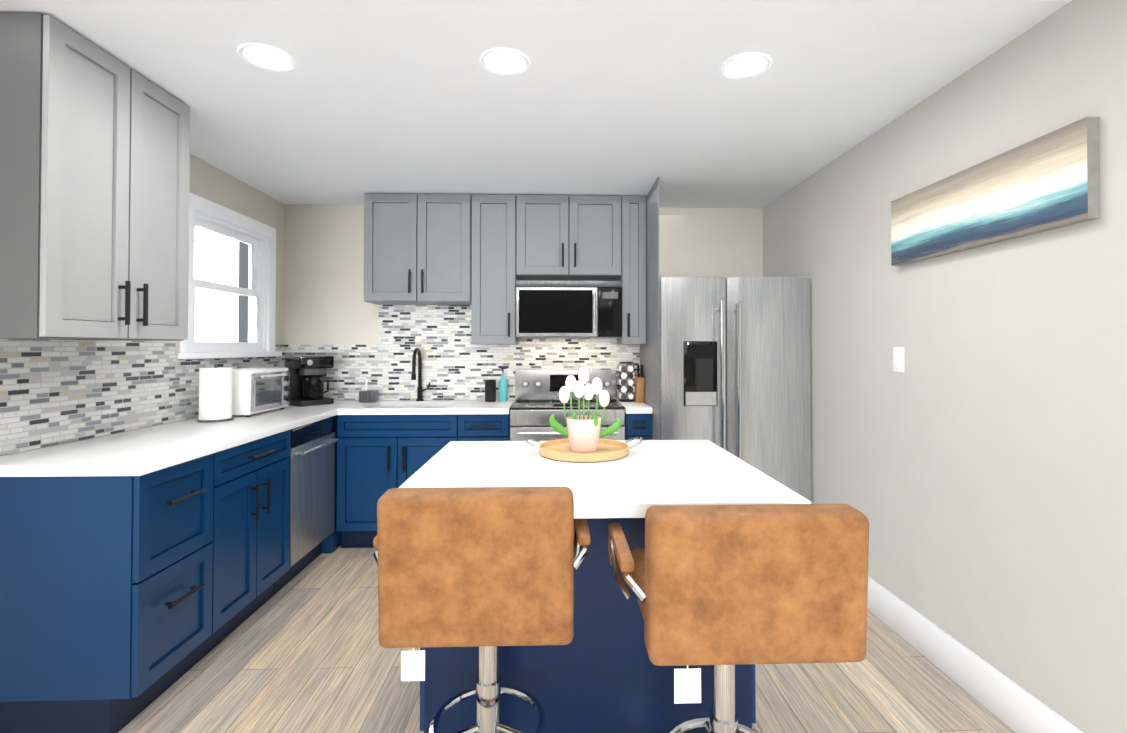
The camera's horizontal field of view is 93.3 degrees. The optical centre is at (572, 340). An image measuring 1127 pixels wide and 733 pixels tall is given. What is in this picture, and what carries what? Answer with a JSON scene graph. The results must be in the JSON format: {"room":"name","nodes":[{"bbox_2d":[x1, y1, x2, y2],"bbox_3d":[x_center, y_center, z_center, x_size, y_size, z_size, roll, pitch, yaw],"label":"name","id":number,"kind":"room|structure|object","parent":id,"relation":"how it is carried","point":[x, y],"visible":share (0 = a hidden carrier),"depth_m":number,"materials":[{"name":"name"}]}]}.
{"room":"kitchen","nodes":[
{"label":"kitchen","id":0,"kind":"room"},
{"bbox_2d":[1,154,284,455],"bbox_3d":[-2.188,0.141,0.773,0.120,2.491,6.700,0,-1,-2],"label":"wall","id":1,"kind":"structure","parent":0,"point":[207,181],"depth_m":3.62,"materials":[{"name":"paint"}]},
{"bbox_2d":[0,12,189,340],"bbox_3d":[-1.938,-0.544,2.096,0.457,1.078,0.689,0,-1,-2],"label":"upper cabinet","id":2,"kind":"object","parent":1,"relation":"attached to","point":[94,183],"visible":1,"depth_m":1.92,"materials":[{"name":"grey wood"}]},
{"bbox_2d":[0,339,284,455],"bbox_3d":[-2.195,0.227,2.978,0.008,0.440,2.271,0,-1,-2],"label":"backsplash","id":3,"kind":"structure","parent":1,"relation":"attached to","point":[54,392],"depth_m":2.40,"materials":[{"name":"tile"}]},
{"bbox_2d":[177,192,281,358],"bbox_3d":[-2.244,-0.365,3.469,0.180,0.950,1.020,0,-1,-2],"label":"window","id":4,"kind":"structure","parent":1,"relation":"in","point":[232,288],"depth_m":3.48,"materials":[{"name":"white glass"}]},
{"bbox_2d":[284,204,762,399],"bbox_3d":[-0.358,0.186,4.243,4.000,2.491,0.120,0,-1,-2],"label":"wall","id":5,"kind":"structure","parent":0,"point":[325,304],"depth_m":4.15,"materials":[{"name":"paint"}]},
{"bbox_2d":[364,193,471,304],"bbox_3d":[-1.124,-0.669,3.996,0.763,0.778,0.341,0,-1,-2],"label":"upper cabinet","id":6,"kind":"object","parent":5,"relation":"attached to","point":[418,247],"depth_m":3.83,"materials":[{"name":"grey wood"}]},
{"bbox_2d":[285,305,639,399],"bbox_3d":[-0.836,0.092,4.165,2.799,0.740,0.008,0,-1,-2],"label":"backsplash","id":7,"kind":"structure","parent":5,"relation":"attached to","point":[457,364],"depth_m":4.16,"materials":[{"name":"tile"}]},
{"bbox_2d":[471,194,527,344],"bbox_3d":[-0.578,-0.514,4.011,0.458,1.087,0.341,0,-1,-2],"label":"upper cabinet","id":8,"kind":"object","parent":5,"relation":"attached to","point":[480,254],"depth_m":3.85,"materials":[{"name":"grey wood"}]},
{"bbox_2d":[528,195,623,280],"bbox_3d":[-0.031,-0.765,4.032,0.764,0.584,0.341,0,-1,-2],"label":"upper cabinet","id":9,"kind":"object","parent":5,"relation":"attached to","point":[572,237],"depth_m":3.87,"materials":[{"name":"grey wood"}]},
{"bbox_2d":[516,280,621,337],"bbox_3d":[-0.029,-0.224,3.960,0.754,0.405,0.470,0,-1,-2],"label":"microwave","id":10,"kind":"object","parent":9,"relation":"attached to","point":[566,309],"visible":1,"depth_m":3.77,"materials":[{"name":"silver metal"}]},
{"bbox_2d":[0,0,1071,207],"bbox_3d":[-0.249,-1.134,0.852,4.000,0.060,6.940,0,-1,-2],"label":"ceiling","id":11,"kind":"structure","parent":0,"point":[595,98],"depth_m":2.25,"materials":[{"name":"paint"}]},
{"bbox_2d":[237,43,295,71],"bbox_3d":[-1.173,-1.085,2.045,0.198,0.006,0.198,0,-1,-2],"label":"recessed light","id":12,"kind":"object","parent":11,"relation":"in","point":[268,56],"visible":1,"depth_m":2.04,"materials":[{"name":"white plastic"}]},
{"bbox_2d":[480,47,529,74],"bbox_3d":[-0.263,-1.085,2.075,0.198,0.006,0.198,0,-1,-2],"label":"recessed light","id":13,"kind":"object","parent":11,"relation":"in","point":[502,60],"visible":1,"depth_m":2.07,"materials":[{"name":"white plastic"}]},
{"bbox_2d":[720,52,771,78],"bbox_3d":[0.685,-1.084,2.105,0.198,0.006,0.198,0,-1,-2],"label":"recessed light","id":14,"kind":"object","parent":11,"relation":"in","point":[745,65],"visible":1,"depth_m":2.10,"materials":[{"name":"white plastic"}]},
{"bbox_2d":[118,546,1014,732],"bbox_3d":[-0.249,1.417,0.819,4.000,0.060,6.940,0,-1,-2],"label":"floor","id":15,"kind":"structure","parent":0,"point":[303,651],"depth_m":2.17,"materials":[{"name":"brown wood"}]},
{"bbox_2d":[0,452,227,732],"bbox_3d":[-1.853,0.941,2.101,0.630,0.926,0.473,0,-1,-2],"label":"base cabinet","id":16,"kind":"object","parent":15,"relation":"on","point":[141,569],"depth_m":1.87,"materials":[{"name":"blue wood"}]},
{"bbox_2d":[0,400,379,479],"bbox_3d":[-1.807,0.469,2.991,0.778,0.040,2.276,0,-1,-2],"label":"countertop","id":17,"kind":"structure","parent":16,"relation":"on","point":[143,451],"depth_m":2.23,"materials":[{"name":"white stone"}]},
{"bbox_2d":[197,364,233,422],"bbox_3d":[-2.004,0.291,2.988,0.170,0.315,0.170,0,-1,-2],"label":"paper towel","id":18,"kind":"object","parent":17,"relation":"on","point":[215,393],"visible":1,"depth_m":2.92,"materials":[{"name":"white paper"}]},
{"bbox_2d":[232,368,289,416],"bbox_3d":[-1.992,0.315,3.338,0.306,0.275,0.460,0,-1,-2],"label":"toaster oven","id":19,"kind":"object","parent":17,"relation":"on","point":[256,390],"visible":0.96,"depth_m":3.19,"materials":[{"name":"white metal"}]},
{"bbox_2d":[284,355,333,406],"bbox_3d":[-1.902,0.284,3.844,0.266,0.350,0.240,-1,-1,38],"label":"coffee maker","id":20,"kind":"object","parent":17,"relation":"on","point":[307,373],"visible":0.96,"depth_m":3.77,"materials":[{"name":"black plastic"}]},
{"bbox_2d":[359,379,377,402],"bbox_3d":[-1.531,0.376,3.998,0.120,0.170,0.090,0,-1,-2],"label":"sink caddy","id":21,"kind":"object","parent":17,"relation":"on","point":[365,395],"visible":1,"depth_m":3.95,"materials":[{"name":"silver metal"}]},
{"bbox_2d":[228,432,287,634],"bbox_3d":[-1.870,0.947,2.615,0.630,0.926,0.674,0,-1,-2],"label":"base cabinet","id":22,"kind":"object","parent":15,"relation":"on","point":[258,470],"depth_m":2.63,"materials":[{"name":"blue wood"}]},
{"bbox_2d":[288,412,347,582],"bbox_3d":[-1.859,0.955,3.234,0.691,0.926,0.685,0,-1,-2],"label":"dishwasher","id":23,"kind":"object","parent":15,"relation":"on","point":[317,449],"depth_m":3.30,"materials":[{"name":"silver metal"}]},
{"bbox_2d":[348,404,467,547],"bbox_3d":[-1.160,0.964,3.862,0.865,0.926,0.564,0,-1,-2],"label":"base cabinet","id":24,"kind":"object","parent":15,"relation":"on","point":[384,452],"depth_m":3.59,"materials":[{"name":"blue wood"}]},
{"bbox_2d":[356,400,514,415],"bbox_3d":[-0.943,0.481,3.865,1.007,0.040,0.584,0,-1,-2],"label":"countertop","id":25,"kind":"structure","parent":24,"relation":"on","point":[451,407],"depth_m":3.59,"materials":[{"name":"white stone"}]},
{"bbox_2d":[411,348,429,400],"bbox_3d":[-1.144,0.258,4.008,0.109,0.407,0.224,0,-1,-2],"label":"faucet","id":26,"kind":"object","parent":25,"relation":"on","point":[413,377],"visible":1,"depth_m":4.07,"materials":[{"name":"black metal"}]},
{"bbox_2d":[485,379,495,401],"bbox_3d":[-0.622,0.379,4.032,0.084,0.165,0.083,0,-1,-2],"label":"canister","id":27,"kind":"object","parent":25,"relation":"on","point":[490,390],"visible":1,"depth_m":4.00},
{"bbox_2d":[498,368,506,400],"bbox_3d":[-0.533,0.335,4.076,0.068,0.255,0.067,0,-1,-2],"label":"soap bottle","id":28,"kind":"object","parent":25,"relation":"on","point":[502,388],"visible":1,"depth_m":4.05,"materials":[{"name":"teal plastic"}]},
{"bbox_2d":[619,362,633,401],"bbox_3d":[0.413,0.312,4.056,0.116,0.300,0.120,0,-1,-2],"label":"pod carousel","id":29,"kind":"object","parent":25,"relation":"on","point":[623,397],"visible":1,"depth_m":4.01,"materials":[{"name":"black metal"}]},
{"bbox_2d":[634,365,644,401],"bbox_3d":[0.504,0.323,4.018,0.056,0.285,0.182,0,-1,-2],"label":"knife block","id":30,"kind":"object","parent":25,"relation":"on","point":[639,386],"visible":0.94,"depth_m":3.96,"materials":[{"name":"brown wood"}]},
{"bbox_2d":[373,487,590,732],"bbox_3d":[-0.232,0.877,1.445,0.550,1.037,0.463,0,-1,-2],"label":"bar stool","id":31,"kind":"object","parent":15,"relation":"on","point":[488,571],"visible":0.9,"depth_m":1.23,"materials":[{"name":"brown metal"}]},
{"bbox_2d":[468,412,509,440],"bbox_3d":[-0.643,0.964,3.878,0.406,0.926,0.564,0,-1,-2],"label":"base cabinet","id":32,"kind":"object","parent":15,"relation":"on","point":[480,428],"depth_m":3.61,"materials":[{"name":"blue wood"}]},
{"bbox_2d":[510,369,624,440],"bbox_3d":[-0.041,0.825,3.864,0.788,1.204,0.635,0,-1,-2],"label":"range","id":33,"kind":"object","parent":15,"relation":"on","point":[536,405],"visible":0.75,"depth_m":3.75,"materials":[{"name":"silver metal"}]},
{"bbox_2d":[399,440,810,732],"bbox_3d":[0.051,0.917,1.869,1.145,0.966,0.954,0,-1,-2],"label":"kitchen island","id":34,"kind":"object","parent":15,"relation":"on","point":[601,672],"visible":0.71,"depth_m":1.71,"materials":[{"name":"stone"}]},
{"bbox_2d":[524,437,642,461],"bbox_3d":[0.044,0.407,2.059,0.460,0.059,0.348,0,-1,-2],"label":"tray","id":35,"kind":"object","parent":34,"relation":"on","point":[560,449],"visible":0.88,"depth_m":2.01,"materials":[{"name":"brown wood"}]},
{"bbox_2d":[549,367,621,452],"bbox_3d":[0.050,0.263,2.063,0.283,0.321,0.140,0,-1,-2],"label":"potted plant","id":36,"kind":"object","parent":35,"relation":"on","point":[583,433],"visible":1,"depth_m":2.04,"materials":[{"name":"white ceramic"}]},
{"bbox_2d":[660,277,810,500],"bbox_3d":[1.039,0.512,3.754,0.967,1.826,0.899,0,-1,-2],"label":"refrigerator","id":37,"kind":"object","parent":15,"relation":"on","point":[735,373],"visible":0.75,"depth_m":3.39,"materials":[{"name":"silver metal"}]},
{"bbox_2d":[608,504,868,732],"bbox_3d":[0.378,0.875,1.301,0.550,1.037,0.460,0,-1,-2],"label":"bar stool","id":38,"kind":"object","parent":15,"relation":"on","point":[723,590],"visible":1,"depth_m":1.08,"materials":[{"name":"brown leather"}]},
{"bbox_2d":[763,0,1126,732],"bbox_3d":[1.690,0.142,0.898,0.120,2.491,6.700,0,-1,-2],"label":"wall","id":39,"kind":"structure","parent":0,"point":[969,462],"depth_m":2.01,"materials":[{"name":"paint"}]},
{"bbox_2d":[893,347,903,371],"bbox_3d":[1.571,0.092,2.568,0.010,0.120,0.075,0,-1,-2],"label":"switch plate","id":40,"kind":"object","parent":39,"relation":"attached to","point":[898,359],"visible":1,"depth_m":2.56,"materials":[{"name":"white plastic"}]},
{"bbox_2d":[867,576,1083,732],"bbox_3d":[1.621,1.303,0.881,0.018,0.170,6.700,0,-1,-2],"label":"baseboard","id":41,"kind":"structure","parent":39,"relation":"attached to","point":[1010,703],"depth_m":2.11,"materials":[{"name":"white wood"}]},
{"bbox_2d":[891,117,1099,265],"bbox_3d":[1.570,-0.521,2.091,0.040,0.310,0.944,0,-1,-2],"label":"picture","id":42,"kind":"object","parent":39,"relation":"attached to","point":[1048,181],"visible":1,"depth_m":1.90}
]}

